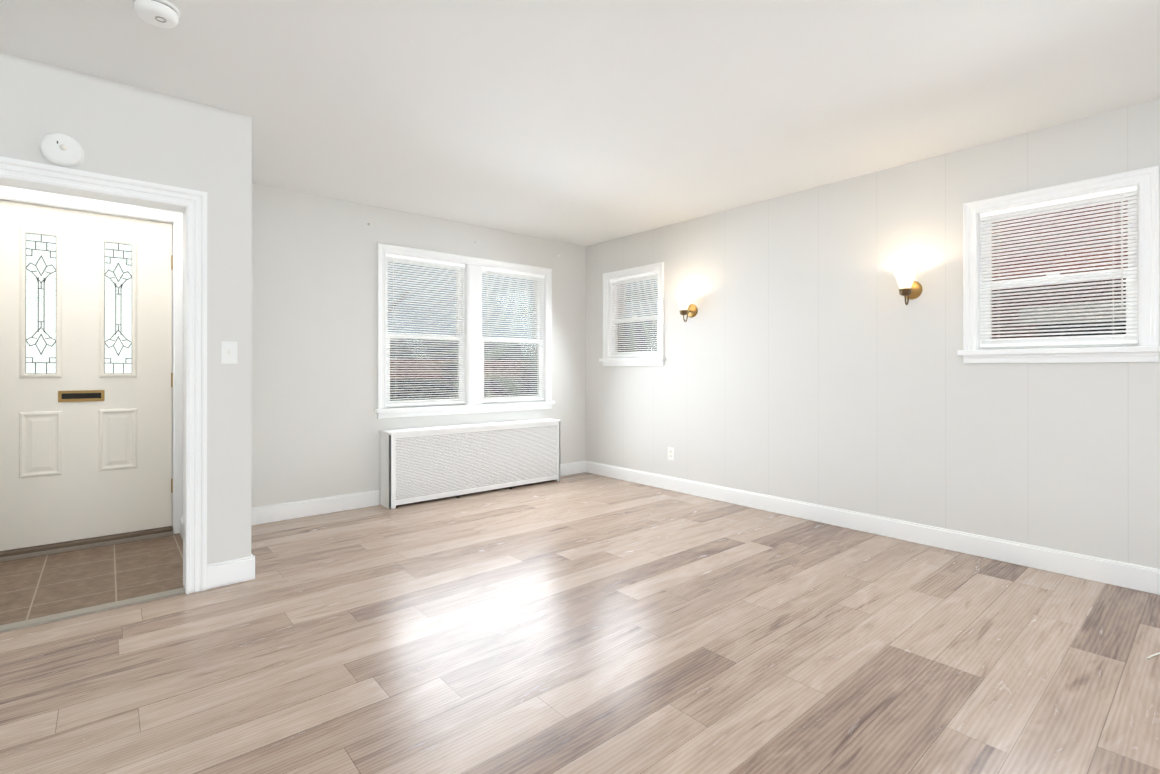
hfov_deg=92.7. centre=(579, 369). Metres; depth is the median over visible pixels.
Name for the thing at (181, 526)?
baseboard
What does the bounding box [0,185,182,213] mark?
wall
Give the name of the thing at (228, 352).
switch plate
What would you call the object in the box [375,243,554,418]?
double window
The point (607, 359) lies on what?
window
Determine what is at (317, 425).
wall
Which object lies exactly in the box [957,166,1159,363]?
window
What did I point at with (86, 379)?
front door
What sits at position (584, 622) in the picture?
floor
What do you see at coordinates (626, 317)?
neighbouring house
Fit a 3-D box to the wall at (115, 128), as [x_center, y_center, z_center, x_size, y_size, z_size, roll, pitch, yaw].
[-3.083,-0.114,1.880,3.412,2.460,0.120,0,0,-41]
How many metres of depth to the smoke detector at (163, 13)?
2.03 m
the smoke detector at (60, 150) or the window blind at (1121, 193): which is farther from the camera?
the window blind at (1121, 193)
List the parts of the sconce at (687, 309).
lamp shade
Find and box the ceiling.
[0,0,1159,245]
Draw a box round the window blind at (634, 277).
[609,271,657,356]
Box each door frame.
[0,156,206,593]
[0,187,182,561]
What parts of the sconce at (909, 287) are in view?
lamp shade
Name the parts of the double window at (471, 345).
glass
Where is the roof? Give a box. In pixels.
[390,343,529,359]
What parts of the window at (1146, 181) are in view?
glass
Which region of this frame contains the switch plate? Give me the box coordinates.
[221,341,236,363]
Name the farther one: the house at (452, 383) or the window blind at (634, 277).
the house at (452, 383)
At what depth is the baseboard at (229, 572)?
2.87 m
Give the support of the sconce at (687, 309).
attached to the wall at (810, 355)
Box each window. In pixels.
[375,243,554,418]
[599,262,665,365]
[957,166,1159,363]
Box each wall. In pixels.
[0,52,251,563]
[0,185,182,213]
[251,183,585,507]
[586,99,1159,568]
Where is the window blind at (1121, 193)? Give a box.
[980,185,1137,346]
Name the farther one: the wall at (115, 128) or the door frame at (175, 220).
the door frame at (175, 220)
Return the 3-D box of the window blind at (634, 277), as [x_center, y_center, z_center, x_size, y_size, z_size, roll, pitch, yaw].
[0.530,-0.530,5.513,0.039,0.801,0.668,0,0,-41]
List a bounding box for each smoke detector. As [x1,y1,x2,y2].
[39,133,83,167]
[132,0,179,27]
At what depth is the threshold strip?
2.54 m
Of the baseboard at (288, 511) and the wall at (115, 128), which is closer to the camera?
the wall at (115, 128)
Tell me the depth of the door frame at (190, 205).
2.76 m
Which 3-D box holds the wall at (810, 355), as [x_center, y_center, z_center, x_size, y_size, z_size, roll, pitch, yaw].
[2.535,-0.112,3.338,0.250,2.460,7.320,0,0,-41]
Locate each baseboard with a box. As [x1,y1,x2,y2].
[180,516,182,538]
[207,555,254,589]
[251,461,585,524]
[585,461,1159,594]
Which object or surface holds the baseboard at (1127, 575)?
attached to the wall at (810, 355)
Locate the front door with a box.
[0,200,172,550]
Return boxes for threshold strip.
[0,587,185,632]
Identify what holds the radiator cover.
on the floor at (584, 622)
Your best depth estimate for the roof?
22.12 m
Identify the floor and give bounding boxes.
[0,472,1159,773]
[0,533,183,624]
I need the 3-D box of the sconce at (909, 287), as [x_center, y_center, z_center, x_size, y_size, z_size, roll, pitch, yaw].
[2.081,-0.515,3.527,0.196,0.214,0.156,0,0,-41]
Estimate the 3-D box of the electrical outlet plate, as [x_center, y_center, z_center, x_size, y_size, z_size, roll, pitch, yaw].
[0.841,0.783,5.122,0.008,0.116,0.072,0,0,-41]
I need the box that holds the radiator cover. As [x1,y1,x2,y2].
[379,418,561,508]
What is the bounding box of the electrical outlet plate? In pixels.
[668,447,673,459]
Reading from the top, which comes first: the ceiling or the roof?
the ceiling
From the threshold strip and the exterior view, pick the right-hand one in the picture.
the exterior view
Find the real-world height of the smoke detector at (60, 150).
0.148 m
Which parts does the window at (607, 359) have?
small right window sash, glass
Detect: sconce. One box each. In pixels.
[675,296,697,321]
[891,269,922,304]
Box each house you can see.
[390,358,529,400]
[520,287,657,393]

